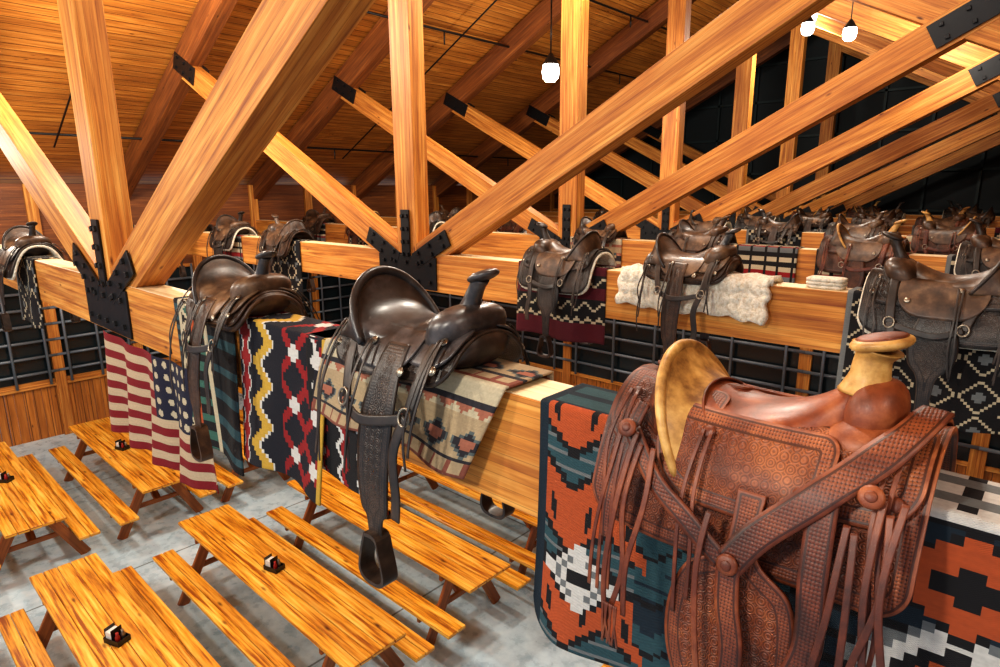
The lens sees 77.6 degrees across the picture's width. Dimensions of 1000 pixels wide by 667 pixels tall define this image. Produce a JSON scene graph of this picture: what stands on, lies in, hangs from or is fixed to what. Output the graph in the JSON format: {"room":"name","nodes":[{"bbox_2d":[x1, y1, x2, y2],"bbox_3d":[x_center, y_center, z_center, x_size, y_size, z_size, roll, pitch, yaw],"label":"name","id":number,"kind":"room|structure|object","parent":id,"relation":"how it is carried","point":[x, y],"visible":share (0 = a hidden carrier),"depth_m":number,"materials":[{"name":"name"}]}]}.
{"room":"farm building","nodes":[
{"label":"farm building","id":0,"kind":"room"},
{"bbox_2d":[0,183,558,446],"bbox_3d":[-5.597,-1.086,14.730,0.180,4.750,24.000,11,17,41],"label":"wall","id":1,"kind":"structure","parent":0,"point":[43,411],"depth_m":12.24,"materials":[{"name":"brown wood"}]},
{"bbox_2d":[0,284,59,391],"bbox_3d":[-8.892,0.039,11.206,0.184,2.040,1.389,11,17,41],"label":"window","id":2,"kind":"structure","parent":1,"relation":"in","point":[25,356],"depth_m":11.44,"materials":[{"name":"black glass"}]},
{"bbox_2d":[49,306,137,379],"bbox_3d":[-7.955,-0.194,12.204,0.184,2.040,1.389,11,17,41],"label":"window","id":3,"kind":"structure","parent":1,"relation":"in","point":[82,343],"depth_m":12.14,"materials":[{"name":"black glass"}]},
{"bbox_2d":[143,263,192,360],"bbox_3d":[-7.019,-0.427,13.203,0.184,2.040,1.389,11,17,41],"label":"window","id":4,"kind":"structure","parent":1,"relation":"in","point":[184,283],"depth_m":13.30,"materials":[{"name":"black glass"}]},
{"bbox_2d":[246,263,254,270],"bbox_3d":[-6.082,-0.660,14.202,0.184,2.040,1.389,11,17,41],"label":"window","id":5,"kind":"structure","parent":1,"relation":"in","point":[252,266],"depth_m":14.39,"materials":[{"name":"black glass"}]},
{"bbox_2d":[301,272,317,317],"bbox_3d":[-5.145,-0.893,15.201,0.184,2.040,1.389,11,17,41],"label":"window","id":6,"kind":"structure","parent":1,"relation":"in","point":[305,275],"depth_m":15.57,"materials":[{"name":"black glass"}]},
{"bbox_2d":[315,274,355,324],"bbox_3d":[-4.208,-1.126,16.200,0.184,2.040,1.389,11,17,41],"label":"window","id":7,"kind":"structure","parent":1,"relation":"in","point":[334,292],"depth_m":16.19,"materials":[{"name":"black glass"}]},
{"bbox_2d":[0,0,738,185],"bbox_3d":[4.145,-4.719,5.024,27.528,6.982,24.400,11,17,41],"label":"ceiling","id":8,"kind":"structure","parent":0,"point":[143,36],"depth_m":11.35,"materials":[{"name":"brown wood"}]},
{"bbox_2d":[0,0,572,517],"bbox_3d":[0.274,-3.202,1.019,26.714,7.750,0.264,11,17,41],"label":"roof truss","id":9,"kind":"object","parent":8,"relation":"attached to","point":[116,277],"visible":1,"depth_m":3.58,"materials":[{"name":"brown wood"}]},
{"bbox_2d":[16,255,59,328],"bbox_3d":[-4.584,-0.426,6.194,0.751,0.695,0.258,11,17,41],"label":"blanket","id":10,"kind":"object","parent":9,"relation":"on","point":[30,305],"visible":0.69,"depth_m":6.04,"materials":[{"name":"fabric"}]},
{"bbox_2d":[0,221,80,331],"bbox_3d":[-4.752,-0.600,6.340,0.730,1.086,0.650,11,17,41],"label":"saddle","id":11,"kind":"object","parent":9,"relation":"on","point":[18,241],"visible":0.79,"depth_m":6.11,"materials":[{"name":"black leather"}]},
{"bbox_2d":[103,330,218,493],"bbox_3d":[-2.291,0.470,4.084,1.638,0.774,0.106,11,17,41],"label":"flag","id":12,"kind":"object","parent":9,"relation":"attached to","point":[143,404],"visible":0.91,"depth_m":4.02,"materials":[{"name":"fabric"}]},
{"bbox_2d":[173,296,243,476],"bbox_3d":[-1.543,0.252,3.495,0.792,0.852,0.267,11,17,41],"label":"blanket","id":13,"kind":"object","parent":9,"relation":"on","point":[224,427],"visible":0.36,"depth_m":3.34,"materials":[{"name":"fabric"}]},
{"bbox_2d":[169,250,319,461],"bbox_3d":[-1.323,0.079,3.283,0.647,1.066,0.650,11,17,41],"label":"saddle","id":14,"kind":"object","parent":13,"relation":"on","point":[226,291],"visible":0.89,"depth_m":3.09,"materials":[{"name":"brown leather"}]},
{"bbox_2d":[239,311,342,505],"bbox_3d":[-0.968,0.318,2.975,0.855,0.755,0.261,11,17,41],"label":"blanket","id":15,"kind":"object","parent":9,"relation":"hanging from","point":[280,429],"visible":0.79,"depth_m":2.89,"materials":[{"name":"fabric"}]},
{"bbox_2d":[305,328,359,493],"bbox_3d":[-0.572,0.324,2.619,0.521,0.614,0.241,11,17,41],"label":"blanket","id":16,"kind":"object","parent":9,"relation":"attached to","point":[334,436],"visible":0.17,"depth_m":2.63,"materials":[{"name":"fabric"}]},
{"bbox_2d":[311,337,553,478],"bbox_3d":[-0.337,0.233,2.353,1.128,0.343,0.293,11,17,41],"label":"blanket","id":17,"kind":"object","parent":9,"relation":"on","point":[453,417],"visible":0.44,"depth_m":2.07,"materials":[{"name":"fabric"}]},
{"bbox_2d":[315,265,529,588],"bbox_3d":[-0.260,0.280,2.333,0.679,1.098,0.683,11,17,41],"label":"saddle","id":18,"kind":"object","parent":17,"relation":"on","point":[393,332],"visible":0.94,"depth_m":2.12,"materials":[{"name":"black leather"}]},
{"bbox_2d":[533,383,999,666],"bbox_3d":[0.759,0.659,1.435,1.576,0.755,0.261,11,17,41],"label":"blanket","id":19,"kind":"object","parent":9,"relation":"hanging from","point":[951,618],"visible":0.36,"depth_m":1.66,"materials":[{"name":"fabric"}]},
{"bbox_2d":[587,331,957,666],"bbox_3d":[0.637,0.575,1.546,0.695,1.247,0.653,11,17,41],"label":"saddle","id":20,"kind":"object","parent":19,"relation":"on","point":[828,496],"visible":0.98,"depth_m":1.28,"materials":[{"name":"leather"}]},
{"bbox_2d":[124,0,852,352],"bbox_3d":[2.147,-3.668,3.017,26.714,7.750,0.264,11,17,41],"label":"roof truss","id":21,"kind":"object","parent":8,"relation":"attached to","point":[799,315],"visible":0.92,"depth_m":5.80,"materials":[{"name":"brown wood"}]},
{"bbox_2d":[179,224,213,276],"bbox_3d":[-4.973,-1.480,10.205,0.647,1.046,0.650,11,17,41],"label":"saddle","id":22,"kind":"object","parent":21,"relation":"on","point":[182,271],"visible":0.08,"depth_m":10.03,"materials":[{"name":"black leather"}]},
{"bbox_2d":[206,211,260,271],"bbox_3d":[-3.949,-1.278,9.292,0.730,1.086,0.650,11,17,41],"label":"saddle","id":23,"kind":"object","parent":21,"relation":"on","point":[223,235],"visible":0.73,"depth_m":9.07,"materials":[{"name":"black leather"}]},
{"bbox_2d":[222,234,254,260],"bbox_3d":[-3.947,-1.127,9.297,0.801,0.716,0.259,11,17,41],"label":"blanket","id":24,"kind":"object","parent":21,"relation":"on","point":[236,251],"visible":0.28,"depth_m":9.02,"materials":[{"name":"fabric"}]},
{"bbox_2d":[271,238,313,296],"bbox_3d":[-2.766,-0.879,8.246,0.801,0.745,0.261,11,17,41],"label":"blanket","id":25,"kind":"object","parent":21,"relation":"on","point":[290,265],"visible":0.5,"depth_m":8.02,"materials":[{"name":"fabric"}]},
{"bbox_2d":[256,214,316,291],"bbox_3d":[-2.812,-1.044,8.280,0.730,1.066,0.650,11,17,41],"label":"saddle","id":26,"kind":"object","parent":25,"relation":"on","point":[277,237],"visible":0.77,"depth_m":8.07,"materials":[{"name":"brown leather"}]},
{"bbox_2d":[516,260,620,344],"bbox_3d":[0.558,-0.276,5.273,0.900,0.636,0.254,11,17,41],"label":"blanket","id":27,"kind":"object","parent":21,"relation":"on","point":[586,324],"visible":0.44,"depth_m":5.10,"materials":[{"name":"fabric"}]},
{"bbox_2d":[516,222,616,357],"bbox_3d":[0.570,-0.385,5.262,0.730,1.086,0.650,11,17,41],"label":"saddle","id":28,"kind":"object","parent":27,"relation":"on","point":[549,268],"visible":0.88,"depth_m":5.07,"materials":[{"name":"black leather"}]},
{"bbox_2d":[615,263,783,325],"bbox_3d":[1.396,-0.301,4.461,1.142,0.312,0.335,11,17,41],"label":"sheepskin pelt","id":29,"kind":"object","parent":21,"relation":"on","point":[745,297],"visible":0.59,"depth_m":4.21},
{"bbox_2d":[636,228,743,365],"bbox_3d":[1.392,-0.240,4.525,0.647,1.066,0.650,11,17,41],"label":"saddle","id":30,"kind":"object","parent":29,"relation":"on","point":[667,262],"visible":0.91,"depth_m":4.33,"materials":[{"name":"brown leather"}]},
{"bbox_2d":[806,275,847,289],"bbox_3d":[2.046,-0.319,3.894,0.218,0.070,0.158,11,17,41],"label":"pad","id":31,"kind":"object","parent":21,"relation":"on","point":[814,281],"visible":1,"depth_m":3.83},
{"bbox_2d":[835,287,999,434],"bbox_3d":[2.458,0.139,3.585,0.851,0.716,0.259,11,17,41],"label":"blanket","id":32,"kind":"object","parent":21,"relation":"on","point":[969,394],"visible":0.25,"depth_m":3.41,"materials":[{"name":"fabric"}]},
{"bbox_2d":[857,231,999,411],"bbox_3d":[2.505,0.007,3.539,0.766,1.140,0.683,11,17,41],"label":"saddle","id":33,"kind":"object","parent":32,"relation":"on","point":[946,313],"visible":0.97,"depth_m":3.36,"materials":[{"name":"black leather"}]},
{"bbox_2d":[542,0,558,81],"bbox_3d":[0.809,-5.150,9.790,0.280,2.220,0.280,11,17,41],"label":"pendant lamp","id":34,"kind":"object","parent":8,"relation":"hanging from","point":[550,70],"visible":1,"depth_m":9.90,"materials":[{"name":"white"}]},
{"bbox_2d":[247,0,999,283],"bbox_3d":[4.021,-4.134,5.014,26.714,7.750,0.264,11,17,41],"label":"roof truss","id":35,"kind":"object","parent":8,"relation":"attached to","point":[946,25],"visible":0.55,"depth_m":7.71,"materials":[{"name":"brown wood"}]},
{"bbox_2d":[301,207,337,234],"bbox_3d":[-3.700,-2.056,12.740,0.730,1.066,0.650,11,17,41],"label":"saddle","id":36,"kind":"object","parent":35,"relation":"on","point":[313,220],"visible":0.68,"depth_m":12.49,"materials":[{"name":"brown leather"}]},
{"bbox_2d":[314,222,329,241],"bbox_3d":[-3.709,-2.018,12.738,0.801,0.510,0.247,11,17,41],"label":"blanket","id":37,"kind":"object","parent":35,"relation":"on","point":[321,236],"visible":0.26,"depth_m":12.47,"materials":[{"name":"fabric"}]},
{"bbox_2d":[349,237,368,245],"bbox_3d":[-2.528,-1.784,11.684,0.800,0.511,0.246,11,17,41],"label":"blanket","id":38,"kind":"object","parent":35,"relation":"on","point":[360,242],"visible":0.06,"depth_m":11.64,"materials":[{"name":"fabric"}]},
{"bbox_2d":[344,211,384,244],"bbox_3d":[-2.489,-1.816,11.660,0.730,1.066,0.650,11,17,41],"label":"saddle","id":39,"kind":"object","parent":35,"relation":"on","point":[349,232],"visible":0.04,"depth_m":11.51,"materials":[{"name":"leather"}]},
{"bbox_2d":[429,211,445,233],"bbox_3d":[-1.234,-1.578,10.539,0.730,1.086,0.650,11,17,41],"label":"saddle","id":40,"kind":"object","parent":35,"relation":"on","point":[435,218],"visible":0.31,"depth_m":10.22,"materials":[{"name":"black leather"}]},
{"bbox_2d":[570,216,627,248],"bbox_3d":[1.331,-1.061,8.254,0.647,1.066,0.650,11,17,41],"label":"saddle","id":41,"kind":"object","parent":35,"relation":"attached to","point":[609,233],"visible":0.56,"depth_m":8.02,"materials":[{"name":"brown leather"}]},
{"bbox_2d":[570,236,630,265],"bbox_3d":[1.312,-1.026,8.260,0.801,0.510,0.247,11,17,41],"label":"blanket","id":42,"kind":"object","parent":35,"relation":"attached to","point":[615,246],"visible":0.14,"depth_m":7.96,"materials":[{"name":"fabric"}]},
{"bbox_2d":[668,215,736,253],"bbox_3d":[2.355,-0.859,7.341,0.730,1.066,0.650,11,17,41],"label":"saddle","id":43,"kind":"object","parent":35,"relation":"on","point":[691,241],"visible":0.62,"depth_m":7.13,"materials":[{"name":"brown leather"}]},
{"bbox_2d":[736,244,804,282],"bbox_3d":[2.932,-0.713,6.814,0.651,0.495,0.246,11,17,41],"label":"blanket","id":44,"kind":"object","parent":35,"relation":"attached to","point":[770,260],"visible":0.73,"depth_m":6.69,"materials":[{"name":"fabric"}]},
{"bbox_2d":[816,219,909,287],"bbox_3d":[3.610,-0.611,6.222,0.730,1.066,0.650,11,17,41],"label":"saddle","id":45,"kind":"object","parent":35,"relation":"on","point":[842,253],"visible":0.74,"depth_m":6.04,"materials":[{"name":"leather"}]},
{"bbox_2d":[814,249,912,286],"bbox_3d":[3.600,-0.573,6.219,0.801,0.511,0.246,11,17,41],"label":"blanket","id":46,"kind":"object","parent":35,"relation":"on","point":[816,270],"visible":0.03,"depth_m":6.33,"materials":[{"name":"fabric"}]},
{"bbox_2d":[945,254,956,274],"bbox_3d":[4.413,-0.413,5.495,0.800,0.511,0.247,11,17,41],"label":"blanket","id":47,"kind":"object","parent":35,"relation":"on","point":[950,262],"visible":0.11,"depth_m":5.63,"materials":[{"name":"fabric"}]},
{"bbox_2d":[954,218,999,274],"bbox_3d":[4.452,-0.454,5.469,0.730,1.086,0.650,11,17,41],"label":"saddle","id":48,"kind":"object","parent":35,"relation":"on","point":[979,254],"visible":0.66,"depth_m":5.44,"materials":[{"name":"black leather"}]},
{"bbox_2d":[350,0,999,248],"bbox_3d":[5.894,-4.601,7.012,26.714,7.750,0.264,11,17,41],"label":"roof truss","id":49,"kind":"object","parent":8,"relation":"attached to","point":[981,65],"visible":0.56,"depth_m":9.75,"materials":[{"name":"brown wood"}]},
{"bbox_2d":[438,204,460,220],"bbox_3d":[-1.132,-2.385,14.119,0.730,1.066,0.650,11,17,41],"label":"saddle","id":50,"kind":"object","parent":49,"relation":"on","point":[446,215],"visible":0.3,"depth_m":13.88,"materials":[{"name":"brown leather"}]},
{"bbox_2d":[496,220,523,232],"bbox_3d":[0.345,-2.093,12.802,0.730,1.066,0.650,11,17,41],"label":"saddle","id":51,"kind":"object","parent":49,"relation":"on","point":[511,226],"visible":0.15,"depth_m":12.55,"materials":[{"name":"leather"}]},
{"bbox_2d":[745,229,805,245],"bbox_3d":[4.145,-1.302,9.402,0.801,0.511,0.247,11,17,41],"label":"blanket","id":52,"kind":"object","parent":49,"relation":"on","point":[795,240],"visible":0.2,"depth_m":9.23,"materials":[{"name":"fabric"}]},
{"bbox_2d":[753,209,803,245],"bbox_3d":[4.174,-1.336,9.387,0.647,1.066,0.650,11,17,41],"label":"saddle","id":53,"kind":"object","parent":52,"relation":"on","point":[765,226],"visible":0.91,"depth_m":9.18,"materials":[{"name":"brown leather"}]},
{"bbox_2d":[825,211,889,237],"bbox_3d":[4.967,-1.179,8.680,0.730,1.066,0.650,11,17,41],"label":"saddle","id":54,"kind":"object","parent":49,"relation":"on","point":[873,228],"visible":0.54,"depth_m":8.44,"materials":[{"name":"brown leather"}]},
{"bbox_2d":[906,235,917,253],"bbox_3d":[5.695,-0.996,8.019,0.801,0.510,0.247,11,17,41],"label":"blanket","id":55,"kind":"object","parent":49,"relation":"on","point":[909,237],"visible":0.04,"depth_m":8.14,"materials":[{"name":"fabric"}]},
{"bbox_2d":[911,211,985,254],"bbox_3d":[5.735,-1.027,7.995,0.730,1.066,0.650,11,17,41],"label":"saddle","id":56,"kind":"object","parent":49,"relation":"on","point":[931,237],"visible":0.7,"depth_m":7.86,"materials":[{"name":"leather"}]},
{"bbox_3d":[3.333,-1.463,10.126,0.800,0.510,0.247,11,17,41],"label":"blanket","id":57,"kind":"object","parent":49,"relation":"on","visible":0},
{"bbox_2d":[688,210,731,231],"bbox_3d":[3.342,-1.510,10.127,0.730,1.086,0.650,11,17,41],"label":"saddle","id":58,"kind":"object","parent":57,"relation":"on","point":[698,226],"visible":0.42,"depth_m":9.92,"materials":[{"name":"black leather"}]},
{"bbox_2d":[431,0,999,236],"bbox_3d":[7.768,-5.067,9.009,26.714,7.750,0.264,11,17,41],"label":"roof truss","id":59,"kind":"object","parent":8,"relation":"attached to","point":[627,39],"visible":0.38,"depth_m":11.96,"materials":[{"name":"brown wood"}]},
{"bbox_2d":[29,0,666,165],"bbox_3d":[-1.693,-5.171,8.726,9.512,4.802,18.000,11,17,41],"label":"pipe","id":60,"kind":"object","parent":59,"relation":"attached to","point":[58,134],"visible":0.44,"depth_m":11.51,"materials":[{"name":"black metal"}]},
{"bbox_2d":[593,207,607,219],"bbox_3d":[2.587,-2.486,14.470,0.730,1.066,0.650,11,17,41],"label":"saddle","id":61,"kind":"object","parent":59,"relation":"on","point":[602,210],"visible":0.1,"depth_m":14.44,"materials":[{"name":"brown leather"}]},
{"bbox_2d":[811,223,829,231],"bbox_3d":[5.797,-1.812,11.597,0.801,0.510,0.247,11,17,41],"label":"blanket","id":62,"kind":"object","parent":59,"relation":"attached to","point":[823,229],"visible":0.11,"depth_m":11.36,"materials":[{"name":"fabric"}]},
{"bbox_2d":[797,205,833,231],"bbox_3d":[5.816,-1.848,11.591,0.647,1.066,0.650,11,17,41],"label":"saddle","id":63,"kind":"object","parent":62,"relation":"on","point":[822,220],"visible":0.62,"depth_m":11.36,"materials":[{"name":"brown leather"}]},
{"bbox_2d":[851,206,901,228],"bbox_3d":[6.574,-1.698,10.915,0.730,1.066,0.650,11,17,41],"label":"saddle","id":64,"kind":"object","parent":59,"relation":"on","point":[861,218],"visible":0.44,"depth_m":10.81,"materials":[{"name":"brown leather"}]},
{"bbox_2d":[913,207,969,231],"bbox_3d":[7.283,-1.558,10.283,0.730,1.066,0.650,11,17,41],"label":"saddle","id":65,"kind":"object","parent":59,"relation":"on","point":[959,220],"visible":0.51,"depth_m":10.02,"materials":[{"name":"leather"}]},
{"bbox_2d":[994,227,999,238],"bbox_3d":[8.086,-1.360,9.556,0.801,0.511,0.247,11,17,41],"label":"blanket","id":66,"kind":"object","parent":59,"relation":"on","point":[997,229],"visible":0.41,"depth_m":9.69,"materials":[{"name":"fabric"}]},
{"bbox_3d":[5.058,-1.958,12.255,0.801,0.510,0.247,11,17,41],"label":"blanket","id":67,"kind":"object","parent":59,"relation":"on","visible":0},
{"bbox_2d":[735,207,779,229],"bbox_3d":[5.068,-2.005,12.256,0.730,1.086,0.650,11,17,41],"label":"saddle","id":68,"kind":"object","parent":67,"relation":"on","point":[746,221],"visible":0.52,"depth_m":12.15,"materials":[{"name":"black leather"}]},
{"bbox_2d":[538,23,999,227],"bbox_3d":[9.641,-5.533,11.007,26.714,7.750,0.264,11,17,41],"label":"roof truss","id":69,"kind":"object","parent":8,"relation":"attached to","point":[798,42],"visible":0.17,"depth_m":13.37,"materials":[{"name":"brown wood"}]},
{"bbox_2d":[790,206,824,218],"bbox_3d":[7.045,-2.441,14.163,0.730,1.066,0.650,11,17,41],"label":"saddle","id":70,"kind":"object","parent":69,"relation":"on","point":[819,211],"visible":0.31,"depth_m":13.92,"materials":[{"name":"leather"}]},
{"bbox_2d":[865,202,905,218],"bbox_3d":[8.123,-2.238,13.200,0.730,1.086,0.650,11,17,41],"label":"saddle","id":71,"kind":"object","parent":69,"relation":"on","point":[873,211],"visible":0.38,"depth_m":13.01,"materials":[{"name":"black leather"}]},
{"bbox_2d":[955,203,994,227],"bbox_3d":[9.250,-2.006,12.197,0.647,1.066,0.650,11,17,41],"label":"saddle","id":72,"kind":"object","parent":69,"relation":"on","point":[987,217],"visible":0.45,"depth_m":11.91,"materials":[{"name":"brown leather"}]},
{"bbox_2d":[553,31,999,220],"bbox_3d":[11.514,-5.999,13.005,26.714,7.750,0.264,11,17,41],"label":"roof truss","id":73,"kind":"object","parent":8,"relation":"attached to","point":[835,51],"visible":0.27,"depth_m":15.87,"materials":[{"name":"brown wood"}]},
{"bbox_2d":[845,201,881,217],"bbox_3d":[9.258,-2.841,15.858,0.730,1.066,0.650,11,17,41],"label":"saddle","id":74,"kind":"object","parent":73,"relation":"on","point":[854,211],"visible":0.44,"depth_m":15.77,"materials":[{"name":"leather"}]},
{"bbox_2d":[942,200,982,218],"bbox_3d":[10.764,-2.553,14.513,0.730,1.086,0.650,11,17,41],"label":"saddle","id":75,"kind":"object","parent":73,"relation":"on","point":[951,210],"visible":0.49,"depth_m":14.46,"materials":[{"name":"black leather"}]},
{"bbox_2d":[801,16,814,35],"bbox_3d":[4.133,-5.823,7.977,0.168,3.689,0.168,11,17,41],"label":"pendant lamp","id":76,"kind":"object","parent":8,"relation":"hanging from","point":[808,26],"visible":0.79,"depth_m":8.31,"materials":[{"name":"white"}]},
{"bbox_2d":[842,2,857,41],"bbox_3d":[4.471,-5.777,7.531,0.168,4.134,0.168,11,17,41],"label":"pendant lamp","id":77,"kind":"object","parent":8,"relation":"hanging from","point":[849,33],"visible":0.99,"depth_m":7.91,"materials":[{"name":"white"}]},
{"bbox_2d":[0,392,992,666],"bbox_3d":[4.217,3.155,6.795,26.800,0.100,24.400,11,17,41],"label":"floor","id":78,"kind":"structure","parent":0,"point":[508,632],"depth_m":7.68,"materials":[{"name":"concrete"}]},
{"bbox_2d":[0,442,100,569],"bbox_3d":[-6.736,2.390,8.544,3.540,0.785,1.230,11,17,41],"label":"picnic table","id":79,"kind":"object","parent":78,"relation":"on","point":[34,499],"visible":1,"depth_m":7.95,"materials":[{"name":"brown wood"}]},
{"bbox_2d":[0,471,14,482],"bbox_3d":[-6.738,1.944,8.442,0.181,0.130,0.121,-1,13,-1],"label":"caddy","id":80,"kind":"object","parent":79,"relation":"on","point":[5,477],"visible":1,"depth_m":8.41,"materials":[{"name":"black wood"}]},
{"bbox_2d":[0,553,220,666],"bbox_3d":[-3.302,3.069,5.482,3.540,0.785,1.230,11,17,41],"label":"picnic table","id":81,"kind":"object","parent":78,"relation":"on","point":[81,597],"visible":1,"depth_m":5.86,"materials":[{"name":"brown wood"}]},
{"bbox_2d":[103,622,130,647],"bbox_3d":[-3.336,2.617,5.409,0.181,0.130,0.121,5,14,21],"label":"caddy","id":82,"kind":"object","parent":81,"relation":"on","point":[115,636],"visible":1,"depth_m":5.39,"materials":[{"name":"black wood"}]},
{"bbox_2d":[48,417,215,539],"bbox_3d":[-5.758,2.147,9.586,3.540,0.785,1.230,11,17,41],"label":"picnic table","id":83,"kind":"object","parent":78,"relation":"on","point":[136,466],"visible":0.79,"depth_m":8.98,"materials":[{"name":"brown wood"}]},
{"bbox_2d":[115,439,129,450],"bbox_3d":[-5.770,1.699,9.494,0.181,0.130,0.121,5,14,24],"label":"caddy","id":84,"kind":"object","parent":83,"relation":"on","point":[121,445],"visible":1,"depth_m":9.47,"materials":[{"name":"black"}]},
{"bbox_2d":[238,387,242,424],"bbox_3d":[-3.870,1.677,11.600,3.540,0.785,1.230,11,17,41],"label":"picnic table","id":85,"kind":"object","parent":78,"relation":"on","point":[239,388],"visible":0.02,"depth_m":12.15,"materials":[{"name":"brown wood"}]},
{"bbox_2d":[214,424,289,501],"bbox_3d":[-4.814,1.912,10.593,3.540,0.785,1.230,11,17,41],"label":"picnic table","id":86,"kind":"object","parent":78,"relation":"on","point":[230,480],"visible":0.2,"depth_m":9.41,"materials":[{"name":"brown wood"}]},
{"bbox_2d":[152,504,434,666],"bbox_3d":[-2.325,2.826,6.525,3.540,0.785,1.230,11,17,41],"label":"picnic table","id":87,"kind":"object","parent":78,"relation":"on","point":[345,625],"visible":0.96,"depth_m":6.13,"materials":[{"name":"brown wood"}]},
{"bbox_2d":[263,553,284,573],"bbox_3d":[-2.340,2.377,6.435,0.181,0.130,0.121,6,14,26],"label":"caddy","id":88,"kind":"object","parent":87,"relation":"on","point":[272,564],"visible":1,"depth_m":6.42,"materials":[{"name":"black wood"}]},
{"bbox_2d":[266,469,530,645],"bbox_3d":[-1.380,2.591,7.532,3.540,0.785,1.230,11,17,41],"label":"picnic table","id":89,"kind":"object","parent":78,"relation":"on","point":[464,567],"visible":0.8,"depth_m":6.86,"materials":[{"name":"brown wood"}]},
{"bbox_2d":[387,510,390,518],"bbox_3d":[-1.401,2.141,7.447,0.181,0.130,0.121,-3,13,-12],"label":"caddy","id":90,"kind":"object","parent":89,"relation":"on","point":[389,511],"visible":0.17,"depth_m":7.42,"materials":[{"name":"black"}]},
{"bbox_2d":[388,456,537,574],"bbox_3d":[-0.436,2.356,8.538,3.540,0.785,1.230,11,17,41],"label":"picnic table","id":91,"kind":"object","parent":78,"relation":"on","point":[525,557],"visible":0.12,"depth_m":7.90,"materials":[{"name":"brown wood"}]},
{"bbox_2d":[483,299,999,482],"bbox_3d":[5.922,0.932,8.291,25.900,3.550,0.180,11,17,41],"label":"wall","id":92,"kind":"structure","parent":0,"point":[976,467],"depth_m":9.35,"materials":[{"name":"brown wood"}]},
{"bbox_2d":[426,291,484,311],"bbox_3d":[-1.102,-0.733,14.397,2.200,2.040,0.194,11,17,41],"label":"window","id":93,"kind":"structure","parent":92,"relation":"in","point":[443,301],"depth_m":14.58,"materials":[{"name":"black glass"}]},
{"bbox_2d":[485,300,565,368],"bbox_3d":[0.522,-0.412,12.948,2.200,2.040,0.194,11,17,41],"label":"window","id":94,"kind":"structure","parent":92,"relation":"in","point":[530,340],"depth_m":12.96,"materials":[{"name":"glass"},{"name":"black steel"}]},
{"bbox_2d":[565,318,662,382],"bbox_3d":[2.147,-0.091,11.500,2.200,2.040,0.194,11,17,41],"label":"window","id":95,"kind":"structure","parent":92,"relation":"in","point":[625,349],"depth_m":11.53,"materials":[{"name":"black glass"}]},
{"bbox_2d":[676,329,804,394],"bbox_3d":[3.771,0.230,10.051,2.200,2.040,0.194,11,17,41],"label":"window","id":96,"kind":"structure","parent":92,"relation":"in","point":[772,366],"depth_m":9.83,"materials":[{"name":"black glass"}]},
{"bbox_2d":[801,350,979,461],"bbox_3d":[5.395,0.551,8.603,2.200,2.040,0.194,11,17,41],"label":"window","id":97,"kind":"structure","parent":92,"relation":"in","point":[823,373],"depth_m":9.14,"materials":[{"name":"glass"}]},
{"bbox_2d":[979,434,999,471],"bbox_3d":[7.020,0.872,7.154,2.200,2.040,0.194,11,17,41],"label":"window","id":98,"kind":"structure","parent":92,"relation":"in","point":[993,457],"depth_m":7.97,"materials":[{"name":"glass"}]},
{"bbox_2d":[584,34,999,215],"bbox_3d":[12.306,-5.253,14.003,26.600,13.000,0.300,11,17,41],"label":"wall","id":99,"kind":"structure","parent":0,"point":[969,182],"depth_m":16.88,"materials":[{"name":"black"}]}
]}

